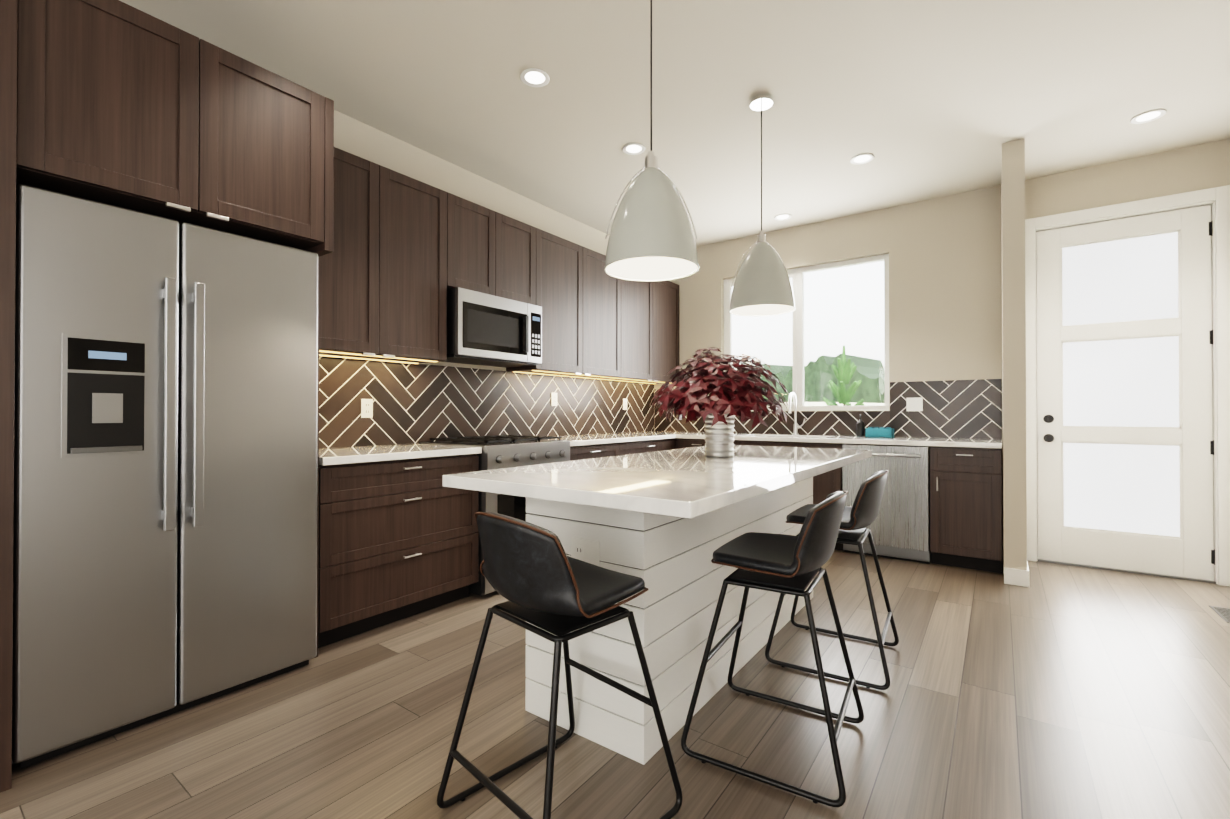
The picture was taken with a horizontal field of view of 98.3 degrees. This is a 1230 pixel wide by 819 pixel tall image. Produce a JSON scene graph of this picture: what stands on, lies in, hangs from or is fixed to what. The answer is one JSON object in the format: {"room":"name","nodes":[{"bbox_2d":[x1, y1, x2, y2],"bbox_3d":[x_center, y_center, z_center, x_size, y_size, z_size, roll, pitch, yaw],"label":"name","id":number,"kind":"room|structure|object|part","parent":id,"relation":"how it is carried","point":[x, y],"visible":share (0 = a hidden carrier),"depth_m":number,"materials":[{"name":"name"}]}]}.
{"room":"kitchen","nodes":[
{"label":"kitchen","id":0,"kind":"room"},
{"bbox_2d":[321,110,647,448],"bbox_3d":[-2.105,-0.314,2.609,0.150,2.900,8.784,0,0,36],"label":"wall","id":1,"kind":"structure","parent":0,"point":[363,140],"depth_m":3.81,"materials":[{"name":"paint"}]},
{"bbox_2d":[319,147,394,359],"bbox_3d":[-1.576,-0.847,2.930,0.328,1.070,0.513,0,0,36],"label":"upper cabinet","id":2,"kind":"object","parent":1,"relation":"attached to","point":[355,278],"depth_m":2.91,"materials":[{"name":"brown wood"}]},
{"bbox_2d":[363,171,458,363],"bbox_3d":[-1.327,-0.844,3.275,0.328,1.070,0.574,0,0,36],"label":"upper cabinet","id":3,"kind":"object","parent":1,"relation":"attached to","point":[401,258],"depth_m":3.23,"materials":[{"name":"brown wood"}]},
{"bbox_2d":[459,197,506,297],"bbox_3d":[-1.060,-1.079,3.647,0.328,0.595,0.457,0,0,36],"label":"upper cabinet","id":4,"kind":"object","parent":1,"relation":"attached to","point":[482,230],"depth_m":3.60,"materials":[{"name":"brown wood"}]},
{"bbox_2d":[439,287,541,367],"bbox_3d":[-0.912,-0.548,3.744,0.449,0.433,0.754,0,0,36],"label":"microwave","id":5,"kind":"object","parent":4,"relation":"attached to","point":[483,329],"visible":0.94,"depth_m":3.57,"materials":[{"name":"silver metal"}]},
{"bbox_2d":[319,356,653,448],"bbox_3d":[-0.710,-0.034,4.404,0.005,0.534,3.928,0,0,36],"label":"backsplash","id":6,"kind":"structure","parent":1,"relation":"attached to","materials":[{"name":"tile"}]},
{"bbox_2d":[319,356,654,448],"bbox_3d":[-0.699,-0.034,4.397,0.030,0.534,3.930,0,0,36],"label":"backsplash","id":7,"kind":"structure","parent":1,"relation":"attached to","point":[415,403],"depth_m":3.83,"materials":[{"name":"tile"}]},
{"bbox_2d":[361,399,372,417],"bbox_3d":[-1.522,-0.008,3.262,0.007,0.116,0.072,0,0,36],"label":"electrical outlet","id":8,"kind":"object","parent":7,"relation":"attached to","point":[366,404],"depth_m":3.26,"materials":[{"name":"white plastic"}]},
{"bbox_2d":[551,393,556,405],"bbox_3d":[-0.529,-0.089,4.636,0.007,0.116,0.072,0,0,36],"label":"electrical outlet","id":9,"kind":"object","parent":7,"relation":"attached to","point":[553,395],"depth_m":4.63,"materials":[{"name":"white plastic"}]},
{"bbox_2d":[623,399,626,409],"bbox_3d":[0.106,-0.055,5.515,0.007,0.116,0.072,0,0,36],"label":"electrical outlet","id":10,"kind":"object","parent":7,"relation":"attached to","point":[624,400],"depth_m":5.51,"materials":[{"name":"white plastic"}]},
{"bbox_2d":[507,216,530,303],"bbox_3d":[-0.862,-1.078,3.920,0.328,0.595,0.457,0,0,36],"label":"upper cabinet","id":11,"kind":"object","parent":1,"relation":"attached to","point":[518,232],"depth_m":3.87,"materials":[{"name":"brown wood"}]},
{"bbox_2d":[506,226,590,376],"bbox_3d":[-0.565,-0.837,4.330,0.328,1.070,0.674,0,0,36],"label":"upper cabinet","id":12,"kind":"object","parent":1,"relation":"attached to","point":[560,267],"depth_m":4.26,"materials":[{"name":"brown wood"}]},
{"bbox_2d":[567,250,626,378],"bbox_3d":[-0.239,-0.834,4.781,0.328,1.070,0.675,0,0,36],"label":"upper cabinet","id":13,"kind":"object","parent":1,"relation":"attached to","point":[608,293],"depth_m":4.75,"materials":[{"name":"brown wood"}]},
{"bbox_2d":[603,280,658,382],"bbox_3d":[0.086,-0.831,5.231,0.328,1.070,0.674,0,0,36],"label":"upper cabinet","id":14,"kind":"object","parent":1,"relation":"attached to","point":[642,297],"depth_m":5.23,"materials":[{"name":"brown wood"}]},
{"bbox_2d":[651,281,679,383],"bbox_3d":[0.393,-0.828,5.656,0.328,1.070,0.613,0,0,36],"label":"upper cabinet","id":15,"kind":"object","parent":1,"relation":"attached to","point":[668,291],"depth_m":5.63,"materials":[{"name":"brown wood"}]},
{"bbox_2d":[319,350,670,383],"bbox_3d":[-0.591,-0.298,4.321,0.230,0.008,3.834,0,0,36],"label":"light","id":16,"kind":"object","parent":15,"relation":"attached to","point":[327,353],"depth_m":4.04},
{"bbox_2d":[0,549,1229,818],"bbox_3d":[-0.253,1.187,1.261,5.420,0.120,9.484,0,0,36],"label":"floor","id":17,"kind":"structure","parent":0,"point":[1060,691],"depth_m":1.88,"materials":[{"name":"brown wood"}]},
{"bbox_2d":[12,184,317,768],"bbox_3d":[-1.832,0.215,2.177,0.747,1.824,0.894,0,0,36],"label":"refrigerator","id":18,"kind":"object","parent":17,"relation":"on","point":[165,468],"visible":1,"depth_m":1.89,"materials":[{"name":"silver metal"}]},
{"bbox_3d":[-1.749,0.196,1.813,0.074,1.790,0.400,0,0,36],"label":"door","id":19,"kind":"part","parent":18,"relation":"part of","materials":[{"name":"silver metal"}]},
{"bbox_3d":[-1.485,0.198,2.177,0.074,1.790,0.488,0,0,36],"label":"door","id":20,"kind":"part","parent":18,"relation":"part of","materials":[{"name":"silver metal"}]},
{"bbox_2d":[0,0,333,792],"bbox_3d":[-1.841,-0.127,2.185,0.766,2.520,0.989,0,0,36],"label":"cabinet","id":21,"kind":"object","parent":17,"relation":"on","point":[116,102],"visible":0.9,"depth_m":1.85,"materials":[{"name":"brown wood"}]},
{"bbox_2d":[318,454,478,647],"bbox_3d":[-1.339,0.701,3.001,0.618,0.876,0.923,0,0,36],"label":"base cabinet","id":22,"kind":"object","parent":17,"relation":"on","point":[398,539],"depth_m":2.75,"materials":[{"name":"brown wood"}]},
{"bbox_2d":[319,444,481,465],"bbox_3d":[-1.327,0.243,2.997,0.644,0.038,0.925,0,0,36],"label":"countertop","id":23,"kind":"structure","parent":22,"relation":"on","point":[342,455],"depth_m":2.85,"materials":[{"name":"white stone"}]},
{"bbox_2d":[420,435,569,595],"bbox_3d":[-0.791,0.658,3.649,0.728,0.930,0.752,0,0,36],"label":"range","id":24,"kind":"object","parent":17,"relation":"on","point":[503,451],"visible":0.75,"depth_m":3.35,"materials":[{"name":"silver metal"}]},
{"bbox_2d":[437,512,682,818],"bbox_3d":[-0.153,0.696,1.496,0.490,0.864,0.503,0,-1,45],"label":"stool","id":25,"kind":"object","parent":17,"relation":"on","point":[535,575],"visible":1,"depth_m":1.36,"materials":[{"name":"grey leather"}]},
{"bbox_3d":[-0.161,0.394,1.490,0.456,0.264,0.434,0,-1,45],"label":"seat","id":26,"kind":"part","parent":25,"relation":"part of","materials":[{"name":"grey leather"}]},
{"bbox_2d":[570,442,625,460],"bbox_3d":[-0.401,0.710,4.300,0.618,0.876,0.745,0,0,36],"label":"base cabinet","id":27,"kind":"object","parent":17,"relation":"on","point":[611,449],"depth_m":4.14,"materials":[{"name":"brown wood"}]},
{"bbox_2d":[626,438,676,454],"bbox_3d":[0.037,0.714,4.906,0.618,0.876,0.988,0,0,36],"label":"base cabinet","id":28,"kind":"object","parent":17,"relation":"on","point":[634,447],"depth_m":4.77,"materials":[{"name":"brown wood"}]},
{"bbox_2d":[544,431,678,445],"bbox_3d":[-0.145,0.254,4.632,0.648,0.038,1.579,0,0,36],"label":"countertop","id":29,"kind":"structure","parent":28,"relation":"on","point":[592,439],"depth_m":4.62,"materials":[{"name":"white stone"}]},
{"bbox_2d":[679,432,1001,448],"bbox_3d":[1.537,0.355,4.804,3.171,0.238,0.644,0,0,36],"label":"countertop","id":30,"kind":"structure","parent":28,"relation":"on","point":[907,441],"depth_m":4.26,"materials":[{"name":"white stone"}]},
{"bbox_2d":[788,392,804,434],"bbox_3d":[1.674,0.037,4.907,0.119,0.397,0.214,0,0,36],"label":"faucet","id":31,"kind":"object","parent":30,"relation":"on","point":[795,428],"visible":0.96,"depth_m":4.97,"materials":[{"name":"silver metal"}]},
{"bbox_2d":[856,414,864,436],"bbox_3d":[2.116,0.138,4.585,0.066,0.191,0.078,0,0,36],"label":"soap dispenser","id":32,"kind":"object","parent":30,"relation":"on","point":[860,427],"visible":1,"depth_m":4.57,"materials":[{"name":"black plastic"}]},
{"bbox_2d":[865,427,893,437],"bbox_3d":[2.216,0.190,4.446,0.200,0.085,0.120,0,0,36],"label":"basket","id":33,"kind":"object","parent":30,"relation":"on","point":[882,432],"visible":0.96,"depth_m":4.40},
{"bbox_2d":[525,477,812,764],"bbox_3d":[0.432,0.704,2.613,0.530,0.864,1.907,0,0,36],"label":"kitchen island","id":34,"kind":"object","parent":17,"relation":"on","point":[664,525],"depth_m":1.86,"materials":[{"name":"white wood"}]},
{"bbox_2d":[571,537,599,566],"bbox_3d":[-0.103,0.507,1.828,0.121,0.120,0.006,0,0,36],"label":"outlet","id":35,"kind":"object","parent":34,"relation":"attached to","point":[586,549],"depth_m":1.82,"materials":[{"name":"white plastic"}]},
{"bbox_2d":[442,445,871,520],"bbox_3d":[0.446,0.251,2.456,0.960,0.040,2.230,0,0,36],"label":"island countertop","id":36,"kind":"structure","parent":34,"relation":"on","point":[684,484],"depth_m":1.79,"materials":[{"name":"white stone"}]},
{"bbox_2d":[650,347,788,456],"bbox_3d":[0.514,-0.039,2.633,0.660,0.539,0.676,0,0,36],"label":"potted plant","id":37,"kind":"object","parent":36,"relation":"on","point":[732,391],"visible":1,"depth_m":2.47,"materials":[{"name":"red plant"}]},
{"bbox_2d":[676,438,755,448],"bbox_3d":[0.984,0.716,5.217,0.543,0.876,0.618,0,0,36],"label":"base cabinet","id":38,"kind":"object","parent":17,"relation":"on","point":[680,442],"depth_m":5.00,"materials":[{"name":"brown wood"}]},
{"bbox_2d":[681,491,863,806],"bbox_3d":[0.552,0.699,1.823,0.502,0.864,0.490,0,0,31],"label":"stool","id":39,"kind":"object","parent":17,"relation":"on","point":[786,564],"visible":1,"depth_m":1.70,"materials":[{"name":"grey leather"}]},
{"bbox_3d":[0.561,0.397,1.819,0.434,0.264,0.456,0,0,31],"label":"seat","id":40,"kind":"part","parent":39,"relation":"part of","materials":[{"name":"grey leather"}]},
{"bbox_2d":[765,470,898,689],"bbox_3d":[1.011,0.703,2.458,0.502,0.864,0.490,0,0,32],"label":"stool","id":41,"kind":"object","parent":17,"relation":"on","point":[860,514],"visible":0.69,"depth_m":2.30,"materials":[{"name":"grey leather"}]},
{"bbox_3d":[1.020,0.401,2.455,0.434,0.264,0.456,0,0,32],"label":"seat","id":42,"kind":"part","parent":41,"relation":"part of","materials":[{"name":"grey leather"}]},
{"bbox_2d":[842,444,930,563],"bbox_3d":[2.211,0.711,4.282,0.602,0.873,0.657,0,0,36],"label":"dishwasher","id":43,"kind":"object","parent":17,"relation":"on","point":[898,527],"visible":0.54,"depth_m":4.01,"materials":[{"name":"silver metal"}]},
{"bbox_3d":[2.035,0.344,4.041,0.502,0.021,0.056,0,0,36],"label":"handle","id":44,"kind":"part","parent":43,"relation":"part of","materials":[{"name":"silver metal"}]},
{"bbox_2d":[930,446,1001,572],"bbox_3d":[2.655,0.708,4.010,0.427,0.876,0.618,0,0,36],"label":"base cabinet","id":45,"kind":"object","parent":17,"relation":"on","point":[965,507],"depth_m":3.76,"materials":[{"name":"brown wood"}]},
{"bbox_2d":[1209,605,1229,622],"bbox_3d":[3.399,1.135,2.926,0.110,0.005,0.300,0,0,36],"label":"floor vent","id":46,"kind":"object","parent":17,"relation":"in","point":[1223,613],"visible":1,"depth_m":2.97,"materials":[{"name":"silver metal"}]},
{"bbox_2d":[119,0,1229,246],"bbox_3d":[-0.253,-1.833,1.281,5.420,0.120,9.484,0,0,36],"label":"ceiling","id":47,"kind":"structure","parent":0,"point":[921,100],"depth_m":2.90,"materials":[{"name":"paint"}]},
{"bbox_2d":[520,68,549,86],"bbox_3d":[-0.424,-1.758,2.819,0.156,0.008,0.156,0,0,36],"label":"recessed light","id":48,"kind":"object","parent":47,"relation":"in","point":[533,77],"visible":1,"depth_m":2.82,"materials":[{"name":"white plastic"}]},
{"bbox_2d":[622,143,644,154],"bbox_3d":[0.127,-1.752,3.578,0.156,0.008,0.156,0,0,36],"label":"recessed light","id":49,"kind":"object","parent":47,"relation":"in","point":[633,148],"visible":1,"depth_m":3.58,"materials":[{"name":"white plastic"}]},
{"bbox_2d":[604,0,698,281],"bbox_3d":[0.139,-1.151,2.042,0.364,1.233,0.364,0,0,36],"label":"pendant light","id":50,"kind":"object","parent":47,"relation":"hanging from","point":[651,238],"visible":1,"depth_m":1.93,"materials":[{"name":"metal"}]},
{"bbox_3d":[0.139,-0.728,2.039,0.364,0.388,0.364,0,0,36],"label":"lamp shade","id":51,"kind":"part","parent":50,"relation":"part of","materials":[{"name":"metal"}]},
{"bbox_3d":[0.139,-0.732,2.039,0.348,0.384,0.348,0,0,36],"label":"lamp shade","id":52,"kind":"part","parent":50,"relation":"part of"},
{"bbox_2d":[729,93,795,316],"bbox_3d":[0.833,-1.160,3.018,0.364,1.201,0.364,0,0,36],"label":"pendant light","id":53,"kind":"object","parent":47,"relation":"hanging from","point":[762,286],"visible":1,"depth_m":2.92,"materials":[{"name":"metal"}]},
{"bbox_3d":[0.833,-0.753,3.016,0.364,0.388,0.364,0,0,36],"label":"lamp shade","id":54,"kind":"part","parent":53,"relation":"part of","materials":[{"name":"metal"}]},
{"bbox_3d":[0.833,-0.757,3.016,0.348,0.384,0.348,0,0,36],"label":"lamp shade","id":55,"kind":"part","parent":53,"relation":"part of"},
{"bbox_2d":[774,214,791,220],"bbox_3d":[1.522,-1.744,4.821,0.156,0.008,0.156,0,0,36],"label":"recessed light","id":56,"kind":"object","parent":47,"relation":"in","point":[780,217],"visible":1,"depth_m":4.83,"materials":[{"name":"white plastic"}]},
{"bbox_2d":[850,153,873,164],"bbox_3d":[1.728,-1.751,3.718,0.156,0.008,0.156,0,0,36],"label":"recessed light","id":57,"kind":"object","parent":47,"relation":"in","point":[864,158],"visible":1,"depth_m":3.71,"materials":[{"name":"white plastic"}]},
{"bbox_2d":[1130,109,1166,123],"bbox_3d":[3.197,-1.755,3.187,0.156,0.008,0.156,0,0,36],"label":"recessed light","id":58,"kind":"object","parent":47,"relation":"in","point":[1148,116],"visible":1,"depth_m":3.19,"materials":[{"name":"white plastic"}]},
{"bbox_2d":[654,139,1229,556],"bbox_3d":[2.275,-0.299,4.771,4.420,2.900,0.150,0,0,36],"label":"wall","id":59,"kind":"structure","parent":0,"point":[945,288],"depth_m":4.38,"materials":[{"name":"paint"}]},
{"bbox_2d":[724,254,888,410],"bbox_3d":[1.789,-0.677,5.133,1.566,1.376,0.065,0,0,36],"label":"window","id":60,"kind":"structure","parent":59,"relation":"in","point":[796,275],"depth_m":5.09,"materials":[{"name":"clear glass"}]},
{"bbox_2d":[655,379,1001,438],"bbox_3d":[1.730,-0.030,5.049,3.144,0.534,0.030,0,0,36],"label":"backsplash","id":61,"kind":"structure","parent":59,"relation":"attached to","point":[972,409],"depth_m":4.48,"materials":[{"name":"tile"}]},
{"bbox_2d":[906,397,922,410],"bbox_3d":[2.523,-0.043,4.478,0.120,0.116,0.008,0,0,36],"label":"electrical outlet","id":62,"kind":"object","parent":61,"relation":"attached to","point":[914,404],"depth_m":4.48,"materials":[{"name":"white plastic"}]},
{"bbox_2d":[1036,205,1214,580],"bbox_3d":[3.579,-0.109,3.766,0.924,2.494,0.109,0,0,36],"label":"door","id":63,"kind":"structure","parent":59,"relation":"in","point":[1187,553],"depth_m":3.71,"materials":[{"name":"white wood"}]},
{"bbox_2d":[1062,232,1179,536],"bbox_3d":[3.592,-0.171,3.796,0.628,2.098,0.008,0,0,36],"label":"glass panel","id":64,"kind":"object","parent":63,"relation":"attached to","point":[1123,487],"depth_m":3.78,"materials":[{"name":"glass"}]},
{"bbox_3d":[3.582,-0.111,3.738,0.887,2.270,0.066,0,0,36],"label":"door hardware","id":65,"kind":"part","parent":63,"relation":"part of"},
{"bbox_2d":[1025,185,1229,585],"bbox_3d":[3.597,-0.153,3.803,1.094,2.594,0.167,0,0,36],"label":"door frame","id":66,"kind":"structure","parent":59,"relation":"attached to","point":[1217,199],"depth_m":3.51,"materials":[{"name":"white wood"}]},
{"bbox_2d":[1001,138,1026,569],"bbox_3d":[2.836,-0.306,3.789,0.120,2.900,0.784,0,0,36],"label":"wall","id":67,"kind":"structure","parent":0,"point":[1013,356],"depth_m":3.47,"materials":[{"name":"paint"}]},
{"bbox_2d":[1022,561,1029,586],"bbox_3d":[2.881,1.091,3.727,0.013,0.105,0.777,0,0,36],"label":"baseboard","id":68,"kind":"structure","parent":67,"relation":"attached to","point":[1026,573],"depth_m":3.42,"materials":[{"name":"white wood"}]},
{"label":"outside","id":69,"kind":"structure","parent":0,"visible":0},
{"bbox_3d":[116.402,5.354,166.529,300.000,0.200,394.116,0,0,36],"label":"ground","id":70,"kind":"structure","parent":69,"visible":0},
{"bbox_2d":[737,354,884,402],"bbox_3d":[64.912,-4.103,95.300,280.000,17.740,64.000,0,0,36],"label":"tree","id":71,"kind":"object","parent":70,"relation":"on","point":[813,378],"depth_m":99.94,"materials":[{"name":"green plant"}]},
{"bbox_2d":[822,345,863,405],"bbox_3d":[4.545,1.464,10.427,1.832,5.450,1.876,0,0,36],"label":"pine tree","id":72,"kind":"object","parent":70,"relation":"on","point":[841,390],"depth_m":10.36,"materials":[{"name":"green plant"}]},
{"bbox_2d":[804,402,888,410],"bbox_3d":[50.275,1.680,74.993,240.000,5.899,12.000,0,0,36],"label":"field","id":73,"kind":"structure","parent":70,"relation":"on","point":[815,403],"depth_m":79.71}
]}

